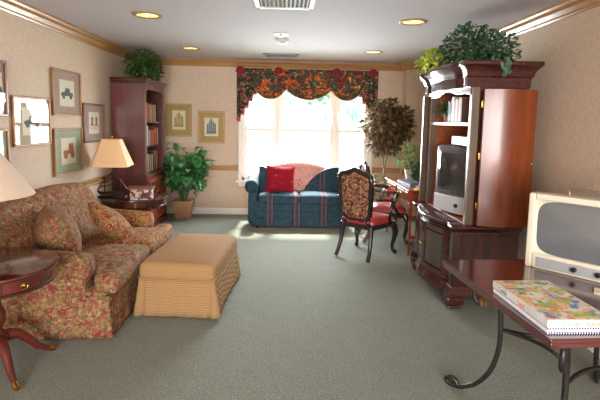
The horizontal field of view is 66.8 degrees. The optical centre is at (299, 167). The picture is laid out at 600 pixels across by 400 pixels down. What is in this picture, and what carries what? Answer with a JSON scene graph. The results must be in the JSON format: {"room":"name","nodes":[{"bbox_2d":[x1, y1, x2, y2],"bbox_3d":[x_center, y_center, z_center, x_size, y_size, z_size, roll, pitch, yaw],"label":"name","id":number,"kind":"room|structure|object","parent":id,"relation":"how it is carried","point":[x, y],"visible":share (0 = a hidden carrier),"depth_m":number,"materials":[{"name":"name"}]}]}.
{"room":"living room","nodes":[
{"label":"living room","id":0,"kind":"room"},
{"bbox_2d":[0,10,138,202],"bbox_3d":[-2.393,0.083,1.589,0.150,2.450,11.600,1,6,-2],"label":"wall","id":1,"kind":"structure","parent":0,"point":[30,50],"depth_m":4.34,"materials":[{"name":"paint"}]},
{"bbox_2d":[0,60,8,115],"bbox_3d":[-2.357,-0.626,3.559,0.026,0.440,0.200,1,6,-2],"label":"framed picture","id":2,"kind":"object","parent":1,"relation":"attached to","point":[4,105],"visible":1,"depth_m":3.62,"materials":[{"name":"paper"}]},
{"bbox_2d":[0,72,2,103],"bbox_3d":[-2.359,-0.626,3.559,0.002,0.248,0.096,1,6,-2],"label":"print","id":3,"kind":"object","parent":2,"relation":"attached to","point":[1,73],"depth_m":3.60,"materials":[{"name":"paper"}]},
{"bbox_2d":[0,129,9,161],"bbox_3d":[-2.366,-0.126,3.590,0.026,0.360,0.220,1,6,-2],"label":"framed picture","id":4,"kind":"object","parent":1,"relation":"attached to","point":[4,133],"visible":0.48,"depth_m":3.66,"materials":[{"name":"paper"}]},
{"bbox_2d":[0,139,3,154],"bbox_3d":[-2.369,-0.126,3.590,0.002,0.201,0.101,1,6,-2],"label":"print","id":5,"kind":"object","parent":4,"relation":"attached to","point":[1,140],"depth_m":3.62,"materials":[{"name":"paper"}]},
{"bbox_2d":[10,95,51,146],"bbox_3d":[-2.377,-0.414,4.043,0.026,0.430,0.570,1,6,0],"label":"framed picture","id":6,"kind":"object","parent":1,"relation":"attached to","point":[30,116],"visible":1,"depth_m":4.01,"materials":[{"name":"paper"}]},
{"bbox_2d":[22,107,41,135],"bbox_3d":[-2.379,-0.414,4.043,0.002,0.244,0.294,1,6,0],"label":"print","id":7,"kind":"object","parent":6,"relation":"attached to","point":[27,112],"depth_m":4.03},
{"bbox_2d":[24,116,39,127],"bbox_3d":[-2.378,-0.411,4.043,0.001,0.105,0.247,1,6,0],"label":"artwork","id":8,"kind":"object","parent":6,"relation":"attached to","point":[29,121],"depth_m":4.04},
{"bbox_2d":[51,67,81,115],"bbox_3d":[-2.393,-0.767,4.680,0.026,0.460,0.600,1,6,-2],"label":"framed picture","id":9,"kind":"object","parent":1,"relation":"attached to","point":[65,85],"visible":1,"depth_m":4.65,"materials":[{"name":"paper"}]},
{"bbox_2d":[59,79,74,106],"bbox_3d":[-2.395,-0.767,4.680,0.002,0.264,0.311,1,6,-2],"label":"print","id":10,"kind":"object","parent":9,"relation":"attached to","point":[66,86],"depth_m":4.68,"materials":[{"name":"paper"}]},
{"bbox_2d":[61,88,72,99],"bbox_3d":[-2.394,-0.763,4.681,0.001,0.113,0.262,1,6,-2],"label":"artwork","id":11,"kind":"object","parent":9,"relation":"attached to","point":[66,93],"depth_m":4.67},
{"bbox_2d":[52,128,83,176],"bbox_3d":[-2.405,-0.180,4.740,0.026,0.470,0.620,1,6,-2],"label":"framed picture","id":12,"kind":"object","parent":1,"relation":"attached to","point":[68,157],"visible":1,"depth_m":4.71,"materials":[{"name":"paper"}]},
{"bbox_2d":[61,137,75,164],"bbox_3d":[-2.408,-0.180,4.740,0.002,0.270,0.322,1,6,-2],"label":"print","id":13,"kind":"object","parent":12,"relation":"attached to","point":[68,144],"depth_m":4.73,"materials":[{"name":"paper"}]},
{"bbox_2d":[63,143,73,158],"bbox_3d":[-2.406,-0.176,4.741,0.001,0.158,0.245,1,6,-2],"label":"artwork","id":14,"kind":"object","parent":12,"relation":"attached to","point":[68,148],"depth_m":4.73,"materials":[{"name":"orange"}]},
{"bbox_2d":[0,0,140,62],"bbox_3d":[-2.249,-1.080,1.474,0.090,0.104,11.300,1,6,-2],"label":"trim","id":15,"kind":"structure","parent":1,"relation":"attached to","point":[18,8],"depth_m":4.40,"materials":[{"name":"brown wood"}]},
{"bbox_2d":[82,103,104,142],"bbox_3d":[-2.421,-0.530,5.357,0.026,0.450,0.580,1,6,-2],"label":"framed picture","id":16,"kind":"object","parent":1,"relation":"attached to","point":[93,115],"visible":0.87,"depth_m":5.33,"materials":[{"name":"paper"}]},
{"bbox_2d":[89,112,99,133],"bbox_3d":[-2.423,-0.530,5.357,0.002,0.252,0.295,1,6,-2],"label":"print","id":17,"kind":"object","parent":16,"relation":"attached to","point":[94,117],"depth_m":5.36,"materials":[{"name":"paper"}]},
{"bbox_2d":[91,117,97,129],"bbox_3d":[-2.422,-0.525,5.358,0.001,0.151,0.200,1,6,-2],"label":"artwork","id":18,"kind":"object","parent":16,"relation":"attached to","point":[94,120],"depth_m":5.36,"materials":[{"name":"orange"}]},
{"bbox_2d":[78,174,111,186],"bbox_3d":[-2.316,0.550,1.640,0.024,0.085,11.300,1,6,-2],"label":"trim","id":19,"kind":"structure","parent":1,"relation":"attached to","point":[97,180],"depth_m":5.42,"materials":[{"name":"brown wood"}]},
{"bbox_2d":[143,65,403,207],"bbox_3d":[-0.313,-0.465,7.360,4.390,2.450,0.150,1,6,-2],"label":"wall","id":20,"kind":"structure","parent":0,"point":[207,88],"depth_m":7.24,"materials":[{"name":"paint"}]},
{"bbox_2d":[166,103,191,136],"bbox_3d":[-1.913,-0.757,7.183,0.400,0.520,0.026,1,6,-2],"label":"framed picture","id":21,"kind":"object","parent":20,"relation":"attached to","point":[178,115],"visible":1,"depth_m":7.18,"materials":[{"name":"paper"}]},
{"bbox_2d":[172,110,184,129],"bbox_3d":[-1.913,-0.757,7.186,0.205,0.297,0.002,1,6,-2],"label":"print","id":22,"kind":"object","parent":21,"relation":"attached to","point":[178,116],"depth_m":7.18,"materials":[{"name":"paper"}]},
{"bbox_2d":[174,111,183,126],"bbox_3d":[-1.912,-0.776,7.182,0.147,0.252,0.001,1,6,-2],"label":"artwork","id":23,"kind":"object","parent":21,"relation":"attached to","point":[178,115],"depth_m":7.18,"materials":[{"name":"beige paper"}]},
{"bbox_2d":[164,164,237,169],"bbox_3d":[-1.754,-0.016,7.271,1.520,0.085,0.024,1,6,-2],"label":"trim","id":24,"kind":"structure","parent":20,"relation":"attached to","point":[214,167],"depth_m":7.28,"materials":[{"name":"brown wood"}]},
{"bbox_2d":[166,207,247,213],"bbox_3d":[-0.462,0.710,7.393,4.135,0.100,0.016,1,6,-2],"label":"baseboard","id":25,"kind":"structure","parent":20,"relation":"attached to","point":[195,210],"depth_m":7.36,"materials":[{"name":"white paint"}]},
{"bbox_2d":[198,111,224,142],"bbox_3d":[-1.405,-0.649,7.211,0.420,0.510,0.026,1,6,-2],"label":"framed picture","id":26,"kind":"object","parent":20,"relation":"attached to","point":[211,124],"visible":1,"depth_m":7.21,"materials":[{"name":"paper"}]},
{"bbox_2d":[204,118,217,135],"bbox_3d":[-1.405,-0.649,7.214,0.217,0.290,0.002,1,6,-2],"label":"print","id":27,"kind":"object","parent":26,"relation":"attached to","point":[210,124],"depth_m":7.21,"materials":[{"name":"paper"}]},
{"bbox_2d":[206,118,215,133],"bbox_3d":[-1.405,-0.668,7.210,0.156,0.247,0.001,1,6,-2],"label":"artwork","id":28,"kind":"object","parent":26,"relation":"attached to","point":[210,122],"depth_m":7.21,"materials":[{"name":"blue"}]},
{"bbox_2d":[147,58,402,70],"bbox_3d":[-0.412,-1.621,7.117,4.135,0.104,0.090,1,6,-2],"label":"trim","id":29,"kind":"structure","parent":20,"relation":"attached to","point":[166,61],"depth_m":7.11,"materials":[{"name":"brown wood"}]},
{"bbox_2d":[236,92,372,185],"bbox_3d":[0.097,-0.591,7.300,2.220,1.810,0.170,1,6,-2],"label":"window","id":30,"kind":"structure","parent":20,"relation":"in","point":[334,132],"depth_m":7.31,"materials":[{"name":"white paint"}]},
{"bbox_2d":[236,66,378,121],"bbox_3d":[0.112,-1.134,7.114,2.225,0.857,0.179,1,6,-2],"label":"window valance","id":31,"kind":"object","parent":30,"relation":"attached to","point":[269,83],"visible":0.98,"depth_m":7.06,"materials":[{"name":"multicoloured fabric"}]},
{"bbox_2d":[372,167,399,172],"bbox_3d":[1.391,0.038,7.381,0.455,0.085,0.024,1,6,-2],"label":"trim","id":32,"kind":"structure","parent":20,"relation":"attached to","point":[374,170],"depth_m":7.37,"materials":[{"name":"brown wood"}]},
{"bbox_2d":[20,0,562,63],"bbox_3d":[-0.098,-1.155,1.537,4.690,0.120,11.600,1,6,-2],"label":"ceiling","id":33,"kind":"structure","parent":0,"point":[334,30],"depth_m":4.42,"materials":[{"name":"paint"}]},
{"bbox_2d":[133,12,162,18],"bbox_3d":[-1.380,-1.382,4.127,0.256,0.010,0.256,1,6,-2],"label":"recessed light","id":34,"kind":"object","parent":33,"relation":"in","point":[147,15],"visible":1,"depth_m":4.13,"materials":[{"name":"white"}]},
{"bbox_2d":[181,46,199,49],"bbox_3d":[-1.442,-1.575,5.996,0.256,0.010,0.256,1,6,-2],"label":"recessed light","id":35,"kind":"object","parent":33,"relation":"in","point":[185,47],"visible":1,"depth_m":6.01,"materials":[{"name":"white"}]},
{"bbox_2d":[263,53,298,57],"bbox_3d":[-0.266,-1.595,6.445,0.500,0.014,0.300,1,6,-2],"label":"ceiling vent","id":36,"kind":"object","parent":33,"relation":"in","point":[264,54],"visible":1,"depth_m":6.40,"materials":[{"name":"white metal"}]},
{"bbox_2d":[273,32,288,37],"bbox_3d":[-0.205,-1.424,4.896,0.170,0.035,0.170,1,6,-2],"label":"sprinkler head","id":37,"kind":"object","parent":33,"relation":"attached to","point":[280,34],"visible":1,"depth_m":4.87},
{"bbox_2d":[276,38,288,43],"bbox_3d":[-0.207,-1.453,5.234,0.150,0.046,0.150,1,6,-2],"label":"smoke detector","id":38,"kind":"object","parent":33,"relation":"attached to","point":[280,40],"visible":1,"depth_m":5.18,"materials":[{"name":"white plastic"}]},
{"bbox_2d":[254,0,314,9],"bbox_3d":[-0.121,-1.293,3.554,0.470,0.019,0.400,1,6,-2],"label":"ceiling vent","id":39,"kind":"object","parent":33,"relation":"in","point":[261,4],"visible":1,"depth_m":3.63,"materials":[{"name":"white metal"}]},
{"bbox_2d":[364,51,382,53],"bbox_3d":[0.969,-1.526,6.010,0.256,0.010,0.256,1,6,-2],"label":"recessed light","id":40,"kind":"object","parent":33,"relation":"in","point":[365,52],"visible":1,"depth_m":6.03,"materials":[{"name":"white"}]},
{"bbox_2d":[399,19,426,25],"bbox_3d":[1.039,-1.337,4.181,0.256,0.010,0.256,1,6,-2],"label":"recessed light","id":41,"kind":"object","parent":33,"relation":"in","point":[408,22],"visible":1,"depth_m":4.19,"materials":[{"name":"white"}]},
{"bbox_2d":[0,213,599,399],"bbox_3d":[-0.152,1.391,1.798,4.690,0.100,11.600,1,6,-2],"label":"floor","id":42,"kind":"structure","parent":0,"point":[301,320],"depth_m":3.10,"materials":[{"name":"carpet"}]},
{"bbox_2d":[0,248,58,391],"bbox_3d":[-1.800,0.883,2.687,0.690,0.650,0.690,1,6,-2],"label":"table","id":43,"kind":"object","parent":42,"relation":"on","point":[22,270],"visible":1,"depth_m":2.63,"materials":[{"name":"brown wood"}]},
{"bbox_2d":[0,152,35,201],"bbox_3d":[-1.897,0.185,2.652,0.620,0.742,0.620,1,6,-2],"label":"table lamp","id":44,"kind":"object","parent":43,"relation":"on","point":[13,186],"visible":1,"depth_m":2.62,"materials":[{"name":"fabric"}]},
{"bbox_2d":[0,182,172,339],"bbox_3d":[-1.809,0.632,3.853,1.089,0.898,1.650,1,6,-2],"label":"floral sofa","id":45,"kind":"object","parent":42,"relation":"on","point":[92,293],"visible":0.7,"depth_m":3.17,"materials":[{"name":"multicoloured fabric"}]},
{"bbox_2d":[34,204,81,251],"bbox_3d":[-1.830,0.523,3.444,0.314,0.426,0.544,-3,7,-36],"label":"throw pillow","id":46,"kind":"object","parent":45,"relation":"on","point":[54,228],"visible":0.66,"depth_m":3.25,"materials":[{"name":"multicoloured fabric"}]},
{"bbox_2d":[86,200,134,239],"bbox_3d":[-1.649,0.503,4.021,0.346,0.448,0.511,4,6,24],"label":"throw pillow","id":47,"kind":"object","parent":45,"relation":"on","point":[109,222],"visible":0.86,"depth_m":3.88,"materials":[{"name":"multicoloured fabric"}]},
{"bbox_2d":[81,243,149,293],"bbox_3d":[-1.595,0.741,3.473,0.684,0.192,0.797,1,6,-2],"label":"seat cushion","id":48,"kind":"object","parent":45,"relation":"on","point":[114,264],"depth_m":3.32,"materials":[{"name":"multicoloured fabric"}]},
{"bbox_2d":[82,224,172,254],"bbox_3d":[-1.621,0.659,4.263,0.684,0.192,0.792,1,6,-2],"label":"seat cushion","id":49,"kind":"object","parent":45,"relation":"on","point":[156,237],"depth_m":4.07,"materials":[{"name":"fabric"}]},
{"bbox_2d":[97,191,168,209],"bbox_3d":[-1.992,0.621,5.470,0.800,0.595,0.800,1,6,-2],"label":"table","id":50,"kind":"object","parent":42,"relation":"on","point":[159,199],"visible":0.44,"depth_m":5.15,"materials":[{"name":"brown wood"}]},
{"bbox_2d":[89,136,133,197],"bbox_3d":[-2.169,-0.018,5.258,0.413,0.712,0.413,0,6,-9],"label":"table lamp","id":51,"kind":"object","parent":50,"relation":"on","point":[110,153],"visible":0.97,"depth_m":5.11,"materials":[{"name":"beige fabric"}]},
{"bbox_2d":[126,185,154,199],"bbox_3d":[-1.813,0.283,5.194,0.285,0.142,0.190,0,6,-9],"label":"box","id":52,"kind":"object","parent":50,"relation":"on","point":[137,192],"visible":1,"depth_m":5.12,"materials":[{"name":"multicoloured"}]},
{"bbox_2d":[110,77,166,226],"bbox_3d":[-2.201,-0.190,6.350,0.489,2.030,1.000,1,6,-2],"label":"bookcase","id":53,"kind":"object","parent":42,"relation":"on","point":[129,95],"visible":0.69,"depth_m":5.90,"materials":[{"name":"brown wood"}]},
{"bbox_2d":[121,49,164,80],"bbox_3d":[-2.109,-1.388,6.165,0.565,0.445,0.752,1,6,-2],"label":"artificial plant","id":54,"kind":"object","parent":53,"relation":"on","point":[142,71],"visible":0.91,"depth_m":6.04,"materials":[{"name":"green plant"}]},
{"bbox_2d":[148,104,149,120],"bbox_3d":[-2.151,-0.756,6.216,0.183,0.236,0.040,1,6,-2],"label":"book","id":55,"kind":"object","parent":53,"relation":"on","point":[148,104],"visible":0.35,"depth_m":6.21,"materials":[{"name":"paper"}]},
{"bbox_2d":[147,151,153,169],"bbox_3d":[-2.167,-0.105,6.455,0.175,0.262,0.054,1,6,-2],"label":"book","id":56,"kind":"object","parent":53,"relation":"on","point":[152,152],"visible":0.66,"depth_m":6.46,"materials":[{"name":"paper"}]},
{"bbox_2d":[148,126,154,143],"bbox_3d":[-2.178,-0.471,6.491,0.208,0.261,0.036,1,6,-2],"label":"book","id":57,"kind":"object","parent":53,"relation":"on","point":[148,126],"visible":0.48,"depth_m":6.48,"materials":[{"name":"paper"}]},
{"bbox_2d":[150,130,153,144],"bbox_3d":[-2.158,-0.434,6.413,0.171,0.205,0.041,1,6,-2],"label":"book","id":58,"kind":"object","parent":53,"relation":"on","point":[151,131],"visible":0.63,"depth_m":6.40,"materials":[{"name":"paper"}]},
{"bbox_2d":[147,150,157,168],"bbox_3d":[-2.190,-0.126,6.639,0.210,0.265,0.049,1,6,-2],"label":"book","id":59,"kind":"object","parent":53,"relation":"on","point":[156,151],"visible":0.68,"depth_m":6.62,"materials":[{"name":"paper"}]},
{"bbox_2d":[133,233,240,318],"bbox_3d":[-0.929,0.870,3.961,0.707,0.440,1.060,1,6,2],"label":"ottoman","id":60,"kind":"object","parent":42,"relation":"on","point":[190,275],"visible":1,"depth_m":3.49,"materials":[{"name":"beige fabric"}]},
{"bbox_2d":[139,233,236,278],"bbox_3d":[-0.926,0.746,3.949,0.602,0.191,0.963,1,6,2],"label":"cushion","id":61,"kind":"object","parent":60,"relation":"on","point":[185,256],"depth_m":3.63,"materials":[{"name":"beige fabric"}]},
{"bbox_2d":[160,143,214,219],"bbox_3d":[-1.769,0.205,6.867,0.946,1.156,0.821,1,6,-2],"label":"potted plant","id":62,"kind":"object","parent":42,"relation":"on","point":[190,175],"visible":0.98,"depth_m":6.82,"materials":[{"name":"green plant"}]},
{"bbox_2d":[245,162,341,227],"bbox_3d":[-0.018,0.377,6.817,1.560,0.897,0.762,1,6,-2],"label":"loveseat","id":63,"kind":"object","parent":42,"relation":"on","point":[314,201],"visible":0.8,"depth_m":6.48,"materials":[{"name":"blue fabric"}]},
{"bbox_2d":[259,166,266,190],"bbox_3d":[-0.468,0.165,6.897,0.300,0.375,0.130,1,6,-2],"label":"cushion","id":64,"kind":"object","parent":63,"relation":"on","point":[262,170],"depth_m":6.83,"materials":[{"name":"blue fabric"}]},
{"bbox_2d":[258,190,298,204],"bbox_3d":[-0.311,0.418,6.722,0.585,0.166,0.580,1,6,-2],"label":"seat cushion","id":65,"kind":"object","parent":63,"relation":"on","point":[272,197],"depth_m":6.44,"materials":[{"name":"blue fabric"}]},
{"bbox_2d":[265,165,294,191],"bbox_3d":[-0.291,0.167,6.697,0.449,0.407,0.181,0,6,-8],"label":"throw pillow","id":66,"kind":"object","parent":63,"relation":"on","point":[278,178],"visible":0.98,"depth_m":6.64,"materials":[{"name":"red fabric"}]},
{"bbox_2d":[299,190,338,204],"bbox_3d":[0.279,0.428,6.742,0.585,0.166,0.580,1,6,-2],"label":"seat cushion","id":67,"kind":"object","parent":63,"relation":"on","point":[306,197],"depth_m":6.47,"materials":[{"name":"blue fabric"}]},
{"bbox_2d":[305,167,338,192],"bbox_3d":[0.322,0.179,6.924,0.520,0.375,0.130,1,6,-2],"label":"cushion","id":68,"kind":"object","parent":63,"relation":"on","point":[325,180],"depth_m":6.87,"materials":[{"name":"blue fabric"}]},
{"bbox_2d":[334,167,398,262],"bbox_3d":[0.754,0.486,5.232,0.618,1.039,0.603,6,7,37],"label":"carved armchair","id":69,"kind":"object","parent":42,"relation":"on","point":[355,185],"visible":1,"depth_m":5.03,"materials":[{"name":"black wood"}]},
{"bbox_2d":[373,174,386,196],"bbox_3d":[0.986,0.470,6.723,0.541,0.775,0.533,5,7,33],"label":"plant","id":70,"kind":"object","parent":42,"relation":"on","point":[375,175],"visible":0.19,"depth_m":6.68,"materials":[{"name":"green plant"}]},
{"bbox_2d":[359,160,407,243],"bbox_3d":[1.080,0.421,5.932,0.603,1.039,0.618,1,6,-5],"label":"carved armchair","id":71,"kind":"object","parent":42,"relation":"on","point":[398,211],"visible":0.55,"depth_m":5.72,"materials":[{"name":"red fabric"}]},
{"bbox_2d":[355,97,417,198],"bbox_3d":[1.280,-0.106,6.824,0.934,1.912,0.650,1,6,-2],"label":"ficus tree","id":72,"kind":"object","parent":42,"relation":"on","point":[388,128],"visible":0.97,"depth_m":6.67,"materials":[{"name":"green plant"}]},
{"bbox_2d":[385,177,424,255],"bbox_3d":[1.536,0.580,5.784,0.698,0.770,1.200,1,6,-2],"label":"writing desk","id":73,"kind":"object","parent":42,"relation":"on","point":[406,192],"visible":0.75,"depth_m":5.29,"materials":[{"name":"brown wood"}]},
{"bbox_2d":[390,142,420,179],"bbox_3d":[1.515,-0.102,6.145,0.555,0.512,0.478,1,6,-2],"label":"trailing plant","id":74,"kind":"object","parent":73,"relation":"on","point":[414,150],"visible":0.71,"depth_m":6.15,"materials":[{"name":"green plant"}]},
{"bbox_2d":[397,178,418,185],"bbox_3d":[1.379,0.176,5.717,0.170,0.040,0.460,0,6,-8],"label":"book","id":75,"kind":"object","parent":73,"relation":"on","point":[409,182],"visible":0.95,"depth_m":5.65,"materials":[{"name":"grey paper"}]},
{"bbox_2d":[406,161,419,181],"bbox_3d":[1.602,0.043,5.932,0.466,0.300,0.378,1,6,-2],"label":"plant","id":76,"kind":"object","parent":73,"relation":"on","point":[415,174],"visible":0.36,"depth_m":5.90,"materials":[{"name":"green plant"}]},
{"bbox_2d":[410,60,544,308],"bbox_3d":[1.493,0.113,4.205,0.728,2.020,1.274,1,6,-2],"label":"armoire","id":77,"kind":"object","parent":42,"relation":"on","point":[500,128],"visible":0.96,"depth_m":3.67,"materials":[{"name":"brown wood"}]},
{"bbox_2d":[413,48,446,74],"bbox_3d":[1.294,-1.035,4.480,0.350,0.287,0.484,3,6,18],"label":"ivy plant","id":78,"kind":"object","parent":77,"relation":"on","point":[432,64],"visible":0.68,"depth_m":4.43,"materials":[{"name":"green plant"}]},
{"bbox_2d":[434,101,447,121],"bbox_3d":[1.429,-0.551,4.413,0.271,0.215,0.266,1,6,-2],"label":"potted plant","id":79,"kind":"object","parent":77,"relation":"on","point":[445,116],"visible":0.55,"depth_m":4.40,"materials":[{"name":"green plant"}]},
{"bbox_2d":[431,122,468,125],"bbox_3d":[1.570,-0.400,4.165,0.427,0.030,0.980,1,6,-2],"label":"shelf","id":80,"kind":"object","parent":77,"relation":"attached to","point":[432,123],"depth_m":4.12,"materials":[{"name":"wood"}]},
{"bbox_2d":[434,144,466,215],"bbox_3d":[1.620,0.110,4.140,0.546,0.620,0.660,-2,7,-28],"label":"television","id":81,"kind":"object","parent":77,"relation":"in","point":[451,159],"visible":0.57,"depth_m":4.12,"materials":[{"name":"grey plastic"}]},
{"bbox_2d":[452,136,467,145],"bbox_3d":[1.563,-0.237,4.030,0.304,0.079,0.400,1,6,-2],"label":"recorder","id":82,"kind":"object","parent":81,"relation":"on","point":[456,140],"visible":0.38,"depth_m":4.02,"materials":[{"name":"white plastic"}]},
{"bbox_2d":[451,97,458,121],"bbox_3d":[1.481,-0.532,4.161,0.170,0.230,0.060,1,6,-2],"label":"book","id":83,"kind":"object","parent":77,"relation":"on","point":[453,98],"visible":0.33,"depth_m":4.14,"materials":[{"name":"paper"}]},
{"bbox_2d":[455,99,458,121],"bbox_3d":[1.483,-0.513,4.077,0.170,0.210,0.040,1,6,-2],"label":"book","id":84,"kind":"object","parent":77,"relation":"on","point":[456,99],"visible":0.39,"depth_m":4.07,"materials":[{"name":"paper"}]},
{"bbox_2d":[458,97,469,121],"bbox_3d":[1.486,-0.510,4.003,0.170,0.220,0.035,1,6,-2],"label":"book","id":85,"kind":"object","parent":77,"relation":"on","point":[459,97],"visible":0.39,"depth_m":4.00,"materials":[{"name":"paper"}]},
{"bbox_2d":[460,98,469,121],"bbox_3d":[1.487,-0.502,3.968,0.170,0.210,0.030,1,6,-2],"label":"book","id":86,"kind":"object","parent":77,"relation":"on","point":[465,102],"visible":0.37,"depth_m":3.95,"materials":[{"name":"paper"}]},
{"bbox_2d":[436,21,497,66],"bbox_3d":[1.486,-1.064,4.016,0.525,0.404,0.724,1,6,-2],"label":"ivy plant","id":87,"kind":"object","parent":77,"relation":"on","point":[465,42],"visible":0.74,"depth_m":3.91,"materials":[{"name":"green plant"}]},
{"bbox_2d":[471,28,521,76],"bbox_3d":[1.636,-0.944,3.791,0.424,0.433,0.606,1,6,-2],"label":"ivy plant","id":88,"kind":"object","parent":77,"relation":"on","point":[507,55],"visible":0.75,"depth_m":3.71,"materials":[{"name":"green plant"}]},
{"bbox_2d":[442,259,599,399],"bbox_3d":[1.399,0.957,2.247,1.080,0.743,0.970,1,6,-6],"label":"table","id":89,"kind":"object","parent":42,"relation":"on","point":[479,275],"visible":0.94,"depth_m":2.31,"materials":[{"name":"brown wood"}]},
{"bbox_2d":[477,296,488,307],"bbox_3d":[1.009,0.721,2.495,0.085,0.087,0.065,-2,7,-28],"label":"leaf sprig","id":90,"kind":"object","parent":89,"relation":"attached to","point":[483,301],"visible":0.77,"depth_m":2.48,"materials":[{"name":"brown plant"}]},
{"bbox_2d":[493,280,599,333],"bbox_3d":[1.050,0.579,1.933,0.266,0.056,0.431,1,6,-3],"label":"book","id":91,"kind":"object","parent":89,"relation":"on","point":[554,310],"visible":1,"depth_m":1.85,"materials":[{"name":"multicoloured paper"}]},
{"bbox_2d":[496,281,599,318],"bbox_3d":[1.051,0.551,1.931,0.249,0.001,0.414,1,6,-3],"label":"art","id":92,"kind":"object","parent":91,"relation":"on","point":[544,299],"depth_m":1.90},
{"bbox_2d":[525,188,599,282],"bbox_3d":[1.558,0.341,2.428,0.324,0.451,0.560,-4,8,-42],"label":"television","id":93,"kind":"object","parent":89,"relation":"on","point":[563,231],"visible":1,"depth_m":2.40,"materials":[{"name":"beige plastic"}]},
{"bbox_2d":[594,287,599,294],"bbox_3d":[1.461,0.592,2.151,0.120,0.003,0.090,5,7,32],"label":"paper card","id":94,"kind":"object","parent":89,"relation":"on","point":[596,290],"visible":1,"depth_m":2.17,"materials":[{"name":"beige paper"}]},
{"bbox_2d":[398,70,423,215],"bbox_3d":[1.759,-0.410,7.248,0.255,2.450,0.220,1,6,-2],"label":"wall","id":95,"kind":"structure","parent":0,"point":[412,85],"depth_m":7.10,"materials":[{"name":"paint"}]},
{"bbox_2d":[402,62,421,69],"bbox_3d":[1.744,-1.561,6.973,0.345,0.104,0.090,1,6,-2],"label":"trim","id":96,"kind":"structure","parent":95,"relation":"attached to","point":[405,65],"depth_m":6.97,"materials":[{"name":"brown wood"}]},
{"bbox_2d":[420,6,599,258],"bbox_3d":[2.143,0.162,1.747,0.150,2.450,11.600,1,6,-2],"label":"wall","id":97,"kind":"structure","parent":0,"point":[566,156],"depth_m":3.46,"materials":[{"name":"paint"}]},
{"bbox_2d":[422,0,599,64],"bbox_3d":[2.051,-0.994,1.514,0.090,0.104,11.080,1,6,-2],"label":"trim","id":98,"kind":"structure","parent":97,"relation":"attached to","point":[564,9],"depth_m":3.63,"materials":[{"name":"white wood"}]},
{"label":"outside","id":99,"kind":"structure","parent":0,"visible":0},
{"bbox_2d":[247,135,363,173],"bbox_3d":[-1.146,-1.530,33.737,80.000,0.050,52.530,1,6,-2],"label":"lawn","id":100,"kind":"structure","parent":99,"point":[311,149],"depth_m":29.37,"materials":[{"name":"white"}]},
{"bbox_2d":[248,93,271,158],"bbox_3d":[-1.822,-3.797,22.294,5.564,6.785,4.926,1,6,-2],"label":"tree","id":101,"kind":"object","parent":100,"relation":"on","point":[258,100],"visible":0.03,"depth_m":22.73,"materials":[{"name":"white plant"}]},
{"bbox_2d":[280,90,363,171],"bbox_3d":[0.943,-2.467,16.226,4.637,5.496,4.643,1,6,-2],"label":"tree","id":102,"kind":"object","parent":100,"relation":"on","point":[309,113],"visible":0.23,"depth_m":15.48,"materials":[{"name":"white plant"}]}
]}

